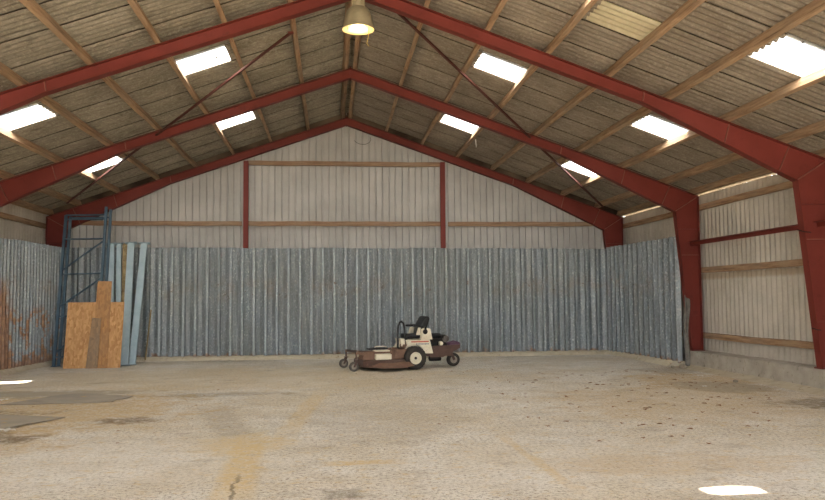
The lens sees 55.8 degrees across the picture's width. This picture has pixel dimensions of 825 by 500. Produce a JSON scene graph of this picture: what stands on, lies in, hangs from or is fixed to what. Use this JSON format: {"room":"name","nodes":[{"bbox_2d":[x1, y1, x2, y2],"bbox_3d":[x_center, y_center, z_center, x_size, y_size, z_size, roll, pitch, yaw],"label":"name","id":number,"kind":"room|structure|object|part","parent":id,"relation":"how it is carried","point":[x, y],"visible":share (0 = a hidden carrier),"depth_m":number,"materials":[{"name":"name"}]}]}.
{"room":"farm building","nodes":[
{"label":"farm building","id":0,"kind":"room"},
{"bbox_2d":[0,204,45,243],"bbox_3d":[-8.703,0.221,8.716,0.049,3.980,25.120,0,-4,-6],"label":"wall","id":1,"kind":"structure","parent":0,"point":[9,229],"depth_m":19.58,"materials":[{"name":"beige metal"}]},
{"bbox_2d":[0,212,45,228],"bbox_3d":[-8.641,-1.410,8.775,0.081,0.139,24.920,0,-4,-6],"label":"wall rail","id":2,"kind":"object","parent":1,"relation":"attached to","point":[2,215],"visible":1,"depth_m":19.38,"materials":[{"name":"brown wood"}]},
{"bbox_2d":[0,238,61,369],"bbox_3d":[-9.211,1.259,18.307,0.070,2.970,4.613,0,-4,-2],"label":"wall","id":3,"kind":"structure","parent":0,"point":[29,271],"depth_m":18.62,"materials":[{"name":"metal"}]},
{"bbox_2d":[0,360,62,375],"bbox_3d":[-9.158,2.752,17.968,0.739,0.106,4.711,0,-4,-5],"label":"trim","id":4,"kind":"structure","parent":3,"relation":"attached to","point":[48,363],"depth_m":18.27,"materials":[{"name":"concrete"}]},
{"bbox_2d":[61,247,607,358],"bbox_3d":[-1.841,1.404,21.408,14.980,2.973,0.130,0,-4,-6],"label":"wall","id":5,"kind":"structure","parent":0,"point":[207,301],"depth_m":21.45,"materials":[{"name":"metal"}]},
{"bbox_2d":[61,350,610,361],"bbox_3d":[-1.655,2.897,21.383,15.500,0.126,0.742,0,-4,-6],"label":"trim","id":6,"kind":"structure","parent":5,"relation":"attached to","point":[569,352],"depth_m":21.03,"materials":[{"name":"concrete"}]},
{"bbox_2d":[46,114,623,248],"bbox_3d":[-1.894,-0.492,22.043,16.290,6.957,0.032,0,-4,-6],"label":"wall","id":7,"kind":"structure","parent":0,"point":[276,193],"depth_m":22.10,"materials":[{"name":"white metal"}]},
{"bbox_2d":[52,113,616,214],"bbox_3d":[-1.910,-2.405,22.065,16.096,2.999,0.050,0,-4,-6],"label":"trim","id":8,"kind":"structure","parent":7,"relation":"attached to","point":[301,129],"depth_m":22.05,"materials":[{"name":"red metal"}]},
{"bbox_2d":[0,354,824,499],"bbox_3d":[-0.575,2.199,9.472,16.600,0.001,25.600,0,-4,-6],"label":"floor","id":9,"kind":"structure","parent":0,"point":[370,433],"depth_m":9.16,"materials":[{"name":"concrete"}]},
{"bbox_2d":[0,414,64,428],"bbox_3d":[-5.684,2.251,9.984,1.425,0.032,1.868,-1,-4,14],"label":"sheet","id":10,"kind":"object","parent":9,"relation":"on","point":[6,421],"visible":0.99,"depth_m":10.49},
{"bbox_2d":[0,393,132,404],"bbox_3d":[-5.549,2.421,12.729,1.806,0.032,1.236,0,-4,-6],"label":"sheet","id":11,"kind":"object","parent":9,"relation":"on","point":[79,397],"visible":1,"depth_m":12.62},
{"bbox_2d":[50,207,107,366],"bbox_3d":[-8.430,0.860,19.835,1.114,4.113,1.358,0,-4,-12],"label":"frame","id":12,"kind":"object","parent":9,"relation":"on","point":[64,239],"visible":0.73,"depth_m":20.02,"materials":[{"name":"blue paint"}]},
{"bbox_2d":[57,209,111,365],"bbox_3d":[-8.368,0.896,19.972,1.124,4.056,1.340,0,-4,-12],"label":"frame","id":13,"kind":"object","parent":9,"relation":"on","point":[110,210],"visible":0.64,"depth_m":20.16,"materials":[{"name":"blue paint"}]},
{"bbox_2d":[85,318,100,368],"bbox_3d":[-7.649,2.227,18.670,0.277,1.203,0.232,0,-4,-5],"label":"board","id":14,"kind":"object","parent":9,"relation":"on","point":[93,347],"visible":1,"depth_m":18.65,"materials":[{"name":"brown wood"}]},
{"bbox_2d":[63,302,123,368],"bbox_3d":[-7.682,2.049,18.794,1.320,1.575,0.310,0,-4,-6],"label":"board","id":15,"kind":"object","parent":9,"relation":"on","point":[80,315],"visible":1,"depth_m":18.79,"materials":[{"name":"brown wood"}]},
{"bbox_2d":[95,281,111,367],"bbox_3d":[-7.501,1.794,18.840,0.370,2.087,0.401,0,-4,-6],"label":"board","id":16,"kind":"object","parent":9,"relation":"on","point":[103,299],"visible":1,"depth_m":18.88,"materials":[{"name":"brown wood"}]},
{"bbox_2d":[106,242,115,301],"bbox_3d":[-7.751,1.344,19.961,0.302,3.176,1.493,1,-4,-20],"label":"steel beam","id":17,"kind":"structure","parent":9,"relation":"on","point":[112,246],"depth_m":20.34,"materials":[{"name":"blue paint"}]},
{"bbox_2d":[114,242,123,364],"bbox_3d":[-7.562,1.344,19.980,0.267,3.172,1.479,1,-4,-19],"label":"steel beam","id":18,"kind":"structure","parent":9,"relation":"on","point":[119,245],"depth_m":20.32,"materials":[{"name":"grey metal"}]},
{"bbox_2d":[121,243,126,301],"bbox_3d":[-7.432,1.347,20.058,0.123,3.134,1.286,1,-4,-19],"label":"steel beam","id":19,"kind":"structure","parent":9,"relation":"on","point":[124,258],"depth_m":20.41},
{"bbox_2d":[120,241,137,365],"bbox_3d":[-7.308,1.331,19.958,0.320,3.196,1.496,0,-4,-13],"label":"steel beam","id":20,"kind":"structure","parent":9,"relation":"on","point":[130,245],"depth_m":19.90,"materials":[{"name":"grey metal"}]},
{"bbox_2d":[129,242,150,364],"bbox_3d":[-7.076,1.340,20.117,0.295,3.170,1.236,0,-4,-6],"label":"steel beam","id":21,"kind":"structure","parent":9,"relation":"on","point":[144,245],"depth_m":20.06,"materials":[{"name":"grey metal"}]},
{"bbox_2d":[145,310,151,359],"bbox_3d":[-6.938,2.221,20.447,0.035,1.305,0.325,-1,-4,5],"label":"strip","id":22,"kind":"object","parent":9,"relation":"on","point":[150,310],"visible":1,"depth_m":20.43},
{"bbox_2d":[243,161,248,247],"bbox_3d":[-4.607,0.249,21.500,0.130,5.452,0.120,0,-4,-6],"label":"post","id":23,"kind":"object","parent":9,"relation":"on","point":[245,163],"visible":0.41,"depth_m":21.54,"materials":[{"name":"red metal"}]},
{"bbox_2d":[248,221,439,225],"bbox_3d":[-1.864,-0.740,21.944,5.470,0.140,0.081,0,-4,-6],"label":"wall rail","id":24,"kind":"object","parent":23,"relation":"attached to","point":[250,223],"visible":1,"depth_m":21.89,"materials":[{"name":"brown wood"}]},
{"bbox_2d":[249,160,439,166],"bbox_3d":[-1.878,-2.438,22.051,5.470,0.139,0.081,0,-4,-6],"label":"wall rail","id":25,"kind":"object","parent":23,"relation":"attached to","point":[265,163],"visible":1,"depth_m":22.00,"materials":[{"name":"brown wood"}]},
{"bbox_2d":[45,116,622,248],"bbox_3d":[-1.882,-0.397,21.822,16.079,6.738,0.220,0,-4,-6],"label":"frame","id":26,"kind":"object","parent":9,"relation":"on","point":[611,225],"visible":0.6,"depth_m":21.99,"materials":[{"name":"red paint"}]},
{"bbox_2d":[81,221,241,225],"bbox_3d":[-7.037,-0.734,21.409,4.610,0.141,0.082,0,-4,-6],"label":"wall rail","id":27,"kind":"object","parent":26,"relation":"attached to","point":[93,223],"visible":0.97,"depth_m":21.41,"materials":[{"name":"brown wood"}]},
{"bbox_2d":[340,1,351,118],"bbox_3d":[-0.712,-4.552,9.784,0.140,0.176,25.000,0,-4,-6],"label":"roof purlin","id":28,"kind":"structure","parent":26,"relation":"on","point":[346,49],"depth_m":16.80,"materials":[{"name":"brown wood"}]},
{"bbox_2d":[348,35,360,118],"bbox_3d":[-0.494,-4.553,9.806,0.141,0.176,25.000,0,-4,-6],"label":"roof purlin","id":29,"kind":"structure","parent":26,"relation":"on","point":[358,37],"depth_m":17.19,"materials":[{"name":"brown wood"}]},
{"bbox_2d":[448,222,592,226],"bbox_3d":[3.253,-0.748,22.474,4.500,0.140,0.082,0,-4,-6],"label":"wall rail","id":30,"kind":"object","parent":26,"relation":"attached to","point":[489,224],"visible":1,"depth_m":22.42,"materials":[{"name":"brown wood"}]},
{"bbox_2d":[0,67,704,350],"bbox_3d":[-1.398,-0.692,17.142,16.079,6.738,0.220,0,-4,-6],"label":"frame","id":31,"kind":"object","parent":9,"relation":"on","point":[684,205],"visible":0.96,"depth_m":17.53,"materials":[{"name":"red paint"}]},
{"bbox_2d":[10,199,53,214],"bbox_3d":[-8.498,-1.782,8.804,0.141,0.176,25.000,0,-4,-6],"label":"roof purlin","id":32,"kind":"structure","parent":31,"relation":"on","point":[21,203],"depth_m":19.69,"materials":[{"name":"brown wood"}]},
{"bbox_2d":[0,169,81,205],"bbox_3d":[-7.784,-2.037,8.893,0.140,0.176,25.000,0,-4,-6],"label":"roof purlin","id":33,"kind":"structure","parent":31,"relation":"on","point":[3,174],"depth_m":19.07,"materials":[{"name":"brown wood"}]},
{"bbox_2d":[0,126,119,192],"bbox_3d":[-6.772,-2.396,9.021,0.142,0.176,25.000,0,-4,-6],"label":"roof purlin","id":34,"kind":"structure","parent":31,"relation":"on","point":[4,133],"depth_m":15.62,"materials":[{"name":"brown wood"}]},
{"bbox_2d":[0,62,159,179],"bbox_3d":[-5.740,-2.763,9.151,0.140,0.177,25.000,0,-4,-6],"label":"roof purlin","id":35,"kind":"structure","parent":31,"relation":"on","point":[5,71],"depth_m":14.28,"materials":[{"name":"brown wood"}]},
{"bbox_2d":[66,31,293,203],"bbox_3d":[-5.499,-2.482,16.828,0.140,2.071,9.889,3,-5,-44],"label":"brace","id":36,"kind":"object","parent":31,"relation":"attached to","point":[289,33],"visible":1,"depth_m":15.55,"materials":[{"name":"brown paint"}]},
{"bbox_2d":[213,0,271,141],"bbox_3d":[-2.705,-3.843,9.533,0.141,0.176,25.000,0,-4,-6],"label":"roof purlin","id":37,"kind":"structure","parent":31,"relation":"on","point":[217,4],"depth_m":14.45,"materials":[{"name":"brown wood"}]},
{"bbox_2d":[287,0,309,129],"bbox_3d":[-1.682,-4.207,9.661,0.140,0.175,25.000,0,-4,-6],"label":"roof purlin","id":38,"kind":"structure","parent":31,"relation":"on","point":[292,21],"depth_m":15.59,"materials":[{"name":"brown wood"}]},
{"bbox_2d":[385,0,430,131],"bbox_3d":[0.533,-4.194,9.890,0.141,0.173,25.000,0,-4,-6],"label":"roof purlin","id":39,"kind":"structure","parent":31,"relation":"on","point":[427,2],"depth_m":15.67,"materials":[{"name":"brown wood"}]},
{"bbox_2d":[420,0,507,144],"bbox_3d":[1.541,-3.839,9.971,0.139,0.175,25.000,0,-4,-6],"label":"roof purlin","id":40,"kind":"structure","parent":31,"relation":"on","point":[501,4],"depth_m":14.62,"materials":[{"name":"brown wood"}]},
{"bbox_2d":[398,14,603,206],"bbox_3d":[2.419,-2.658,17.346,0.140,2.434,10.533,-3,-4,32],"label":"brace","id":41,"kind":"object","parent":31,"relation":"attached to","point":[405,19],"visible":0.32,"depth_m":15.81,"materials":[{"name":"brown paint"}]},
{"bbox_2d":[455,0,597,156],"bbox_3d":[2.549,-3.485,10.053,0.141,0.176,25.000,0,-4,-6],"label":"roof purlin","id":42,"kind":"structure","parent":31,"relation":"on","point":[587,5],"depth_m":13.70,"materials":[{"name":"brown wood"}]},
{"bbox_2d":[490,0,705,169],"bbox_3d":[3.566,-3.128,10.136,0.141,0.176,25.000,0,-4,-6],"label":"roof purlin","id":43,"kind":"structure","parent":31,"relation":"on","point":[689,6],"depth_m":12.23,"materials":[{"name":"brown wood"}]},
{"bbox_2d":[525,0,824,182],"bbox_3d":[4.594,-2.768,10.219,0.141,0.174,25.000,0,-4,-6],"label":"roof purlin","id":44,"kind":"structure","parent":31,"relation":"on","point":[814,7],"depth_m":11.36,"materials":[{"name":"brown wood"}]},
{"bbox_2d":[560,67,824,195],"bbox_3d":[5.611,-2.410,10.302,0.140,0.176,25.000,0,-4,-6],"label":"roof purlin","id":45,"kind":"structure","parent":31,"relation":"on","point":[817,76],"depth_m":12.77,"materials":[{"name":"brown wood"}]},
{"bbox_2d":[594,119,824,207],"bbox_3d":[6.609,-2.061,10.383,0.139,0.174,25.000,0,-4,-6],"label":"roof purlin","id":46,"kind":"structure","parent":31,"relation":"on","point":[817,127],"depth_m":15.45,"materials":[{"name":"brown wood"}]},
{"bbox_2d":[617,148,824,215],"bbox_3d":[7.287,-1.822,10.438,0.141,0.176,25.000,0,-4,-6],"label":"roof purlin","id":47,"kind":"structure","parent":31,"relation":"on","point":[762,171],"depth_m":16.64,"materials":[{"name":"brown wood"}]},
{"bbox_2d":[339,316,459,371],"bbox_3d":[-0.194,2.138,18.029,2.790,1.191,1.700,1,-4,-18],"label":"riding mower","id":48,"kind":"object","parent":9,"relation":"on","point":[412,349],"visible":1,"depth_m":17.77,"materials":[{"name":"metal"}]},
{"bbox_3d":[-1.008,2.325,17.385,0.571,0.110,0.060,1,-4,-26],"label":"caster arm","id":49,"kind":"part","parent":48,"relation":"part of","materials":[{"name":"brown metal"}]},
{"bbox_3d":[-0.753,2.373,17.633,0.894,0.180,0.397,1,-4,-18],"label":"deck frame","id":50,"kind":"part","parent":48,"relation":"part of","materials":[{"name":"brown metal"}]},
{"bbox_3d":[-0.704,2.268,17.550,0.340,0.030,0.240,1,-4,-18],"label":"plate","id":51,"kind":"part","parent":48,"relation":"part of","materials":[{"name":"beige metal"}]},
{"bbox_3d":[-0.379,2.312,17.905,0.423,0.300,0.700,1,-4,-18],"label":"frame","id":52,"kind":"part","parent":48,"relation":"part of","materials":[{"name":"brown metal"}]},
{"bbox_3d":[-0.247,1.941,17.825,0.238,0.648,0.048,1,-4,-18],"label":"control lever","id":53,"kind":"part","parent":48,"relation":"part of","materials":[{"name":"black plastic"}]},
{"bbox_2d":[400,333,419,338],"bbox_3d":[-0.039,2.003,18.204,0.381,0.112,0.500,1,-4,-18],"label":"seat cushion","id":54,"kind":"object","parent":48,"relation":"on","point":[408,335],"depth_m":17.98,"materials":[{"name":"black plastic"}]},
{"bbox_3d":[0.074,2.264,17.823,0.789,0.420,0.160,1,-4,-18],"label":"panel","id":55,"kind":"part","parent":48,"relation":"part of","materials":[{"name":"beige metal"}]},
{"bbox_3d":[0.210,1.798,18.298,0.258,0.486,0.480,1,-4,-18],"label":"backrest","id":56,"kind":"part","parent":48,"relation":"part of","materials":[{"name":"black plastic"}]},
{"bbox_3d":[0.672,2.366,18.410,0.750,0.280,0.600,1,-4,-18],"label":"tail frame","id":57,"kind":"part","parent":48,"relation":"part of","materials":[{"name":"brown metal"}]},
{"bbox_2d":[0,0,824,368],"bbox_3d":[-0.914,-0.988,12.463,16.079,6.738,0.220,0,-4,-6],"label":"frame","id":58,"kind":"object","parent":9,"relation":"on","point":[804,169],"visible":0.99,"depth_m":12.96,"materials":[{"name":"red paint"}]},
{"bbox_2d":[19,0,196,166],"bbox_3d":[-4.737,-3.120,9.277,0.141,0.175,25.000,0,-4,-6],"label":"roof purlin","id":59,"kind":"structure","parent":58,"relation":"on","point":[32,6],"depth_m":11.83,"materials":[{"name":"brown wood"}]},
{"bbox_2d":[127,0,234,154],"bbox_3d":[-3.715,-3.484,9.406,0.140,0.174,25.000,0,-4,-6],"label":"roof purlin","id":60,"kind":"structure","parent":58,"relation":"on","point":[134,4],"depth_m":13.59,"materials":[{"name":"brown wood"}]},
{"bbox_3d":[5.299,-1.957,13.166,0.112,0.343,0.094,0,-4,-6],"label":"stiffener plate","id":61,"kind":"part","parent":58,"relation":"part of","materials":[{"name":"paint"}]},
{"bbox_2d":[690,224,797,245],"bbox_3d":[6.595,-0.288,15.569,0.085,0.090,4.694,0,-4,-6],"label":"bar","id":62,"kind":"object","parent":58,"relation":"attached to","point":[790,227],"visible":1,"depth_m":15.44,"materials":[{"name":"red paint"}]},
{"bbox_3d":[6.300,-1.542,13.243,0.211,0.436,0.094,0,-4,-6],"label":"stiffener plate","id":63,"kind":"part","parent":58,"relation":"part of","materials":[{"name":"paint"}]},
{"bbox_2d":[814,220,824,226],"bbox_3d":[7.068,-0.577,10.988,0.085,0.090,4.494,0,-4,-6],"label":"bar","id":64,"kind":"object","parent":58,"relation":"attached to","point":[820,223],"visible":1,"depth_m":13.11,"materials":[{"name":"red paint"}]},
{"bbox_2d":[440,162,445,247],"bbox_3d":[0.874,0.231,22.067,0.130,5.474,0.120,0,-4,-6],"label":"post","id":65,"kind":"object","parent":9,"relation":"on","point":[442,164],"visible":0.38,"depth_m":22.11,"materials":[{"name":"red metal"}]},
{"bbox_2d":[0,0,824,215],"bbox_3d":[-0.595,-3.232,9.887,16.540,2.979,25.227,0,-4,-6],"label":"ceiling","id":66,"kind":"structure","parent":0,"point":[714,29],"depth_m":14.60,"materials":[{"name":"metal"}]},
{"bbox_2d":[0,102,54,129],"bbox_3d":[-6.875,-2.345,13.773,1.095,0.450,1.023,0,-4,-6],"label":"window","id":67,"kind":"structure","parent":66,"relation":"attached to","point":[32,113],"depth_m":13.73,"materials":[{"name":"white"}]},
{"bbox_2d":[87,157,121,171],"bbox_3d":[-7.359,-2.049,18.454,1.095,0.450,1.023,0,-4,-6],"label":"window","id":68,"kind":"structure","parent":66,"relation":"attached to","point":[115,160],"depth_m":18.62,"materials":[{"name":"white"}]},
{"bbox_2d":[175,43,230,74],"bbox_3d":[-3.760,-3.452,14.165,1.075,0.443,1.023,0,-4,-6],"label":"window","id":69,"kind":"structure","parent":66,"relation":"attached to","point":[216,55],"depth_m":14.06,"materials":[{"name":"white glass"}]},
{"bbox_2d":[217,112,254,128],"bbox_3d":[-4.244,-3.157,18.846,1.075,0.443,1.023,0,-4,-6],"label":"window","id":70,"kind":"structure","parent":66,"relation":"attached to","point":[248,116],"depth_m":18.87,"materials":[{"name":"white"}]},
{"bbox_2d":[342,0,373,45],"bbox_3d":[-0.849,-3.761,12.187,0.502,1.244,0.502,0,-4,0],"label":"hanging lamp","id":71,"kind":"object","parent":66,"relation":"hanging from","point":[358,19],"visible":1,"depth_m":12.03,"materials":[{"name":"metal"}]},
{"bbox_3d":[-0.848,-3.620,12.178,0.504,0.364,0.504,0,-4,-6],"label":"lamp shade","id":72,"kind":"part","parent":71,"relation":"part of","materials":[{"name":"metal"}]},
{"bbox_2d":[440,114,478,132],"bbox_3d":[1.137,-3.156,19.402,1.065,0.439,1.023,0,-4,-6],"label":"window","id":73,"kind":"structure","parent":66,"relation":"attached to","point":[447,119],"depth_m":19.41,"materials":[{"name":"white"}]},
{"bbox_2d":[474,50,527,81],"bbox_3d":[1.621,-3.452,14.721,1.065,0.439,1.023,0,-4,-6],"label":"window","id":74,"kind":"structure","parent":66,"relation":"attached to","point":[488,62],"depth_m":14.62,"materials":[{"name":"white glass"}]},
{"bbox_2d":[562,161,595,176],"bbox_3d":[4.264,-2.058,19.656,1.075,0.443,1.023,0,-4,-6],"label":"window","id":75,"kind":"structure","parent":66,"relation":"attached to","point":[570,165],"depth_m":19.81,"materials":[{"name":"white"}]},
{"bbox_2d":[586,0,661,40],"bbox_3d":[2.997,-3.326,11.293,1.075,0.458,0.866,0,-4,-6],"label":"sheet","id":76,"kind":"object","parent":66,"relation":"attached to","point":[609,15],"visible":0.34,"depth_m":11.23,"materials":[{"name":"beige plastic"}]},
{"bbox_2d":[632,113,688,138],"bbox_3d":[4.748,-2.354,14.975,1.075,0.443,1.023,0,-4,-6],"label":"window","id":77,"kind":"structure","parent":66,"relation":"attached to","point":[654,124],"depth_m":14.87,"materials":[{"name":"white"}]},
{"bbox_2d":[751,33,824,75],"bbox_3d":[5.200,-2.630,10.607,1.075,0.443,1.023,0,-4,-6],"label":"window","id":78,"kind":"structure","parent":66,"relation":"attached to","point":[794,54],"depth_m":10.60,"materials":[{"name":"white glass"}]},
{"bbox_2d":[606,236,682,362],"bbox_3d":[5.886,1.266,20.070,0.143,2.947,4.203,0,-4,-8],"label":"wall","id":79,"kind":"structure","parent":0,"point":[644,317],"depth_m":19.72,"materials":[{"name":"metal"}]},
{"bbox_2d":[609,350,684,365],"bbox_3d":[6.038,2.749,19.982,0.782,0.126,4.020,0,-4,-6],"label":"trim","id":80,"kind":"structure","parent":79,"relation":"attached to","point":[649,359],"depth_m":19.22,"materials":[{"name":"concrete"}]},
{"bbox_2d":[623,174,815,364],"bbox_3d":[7.499,0.070,10.401,0.053,3.639,25.120,0,-4,-6],"label":"wall","id":81,"kind":"structure","parent":0,"point":[772,303],"depth_m":15.95,"materials":[{"name":"beige metal"}]},
{"bbox_2d":[623,181,792,228],"bbox_3d":[7.415,-1.461,10.438,0.080,0.140,24.920,0,-4,-6],"label":"wall rail","id":82,"kind":"object","parent":81,"relation":"attached to","point":[785,185],"visible":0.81,"depth_m":16.60,"materials":[{"name":"brown wood"}]},
{"bbox_2d":[682,331,813,348],"bbox_3d":[7.438,1.473,10.255,0.081,0.140,24.920,0,-4,-6],"label":"wall rail","id":83,"kind":"object","parent":81,"relation":"attached to","point":[752,340],"visible":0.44,"depth_m":15.34,"materials":[{"name":"brown wood"}]},
{"bbox_2d":[676,350,824,395],"bbox_3d":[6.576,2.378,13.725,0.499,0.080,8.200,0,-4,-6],"label":"trim","id":84,"kind":"structure","parent":81,"relation":"attached to","point":[782,384],"depth_m":14.47,"materials":[{"name":"concrete"}]},
{"bbox_2d":[683,295,689,365],"bbox_3d":[6.213,1.823,17.633,0.163,1.620,0.084,0,-4,-6],"label":"sheet","id":85,"kind":"object","parent":84,"relation":"on","point":[687,300],"visible":1,"depth_m":17.63,"materials":[{"name":"grey metal"}]},
{"bbox_2d":[701,259,802,272],"bbox_3d":[7.426,-0.014,10.348,0.082,0.138,24.920,0,-4,-6],"label":"wall rail","id":86,"kind":"object","parent":81,"relation":"attached to","point":[796,262],"visible":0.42,"depth_m":15.60,"materials":[{"name":"brown wood"}]}
]}

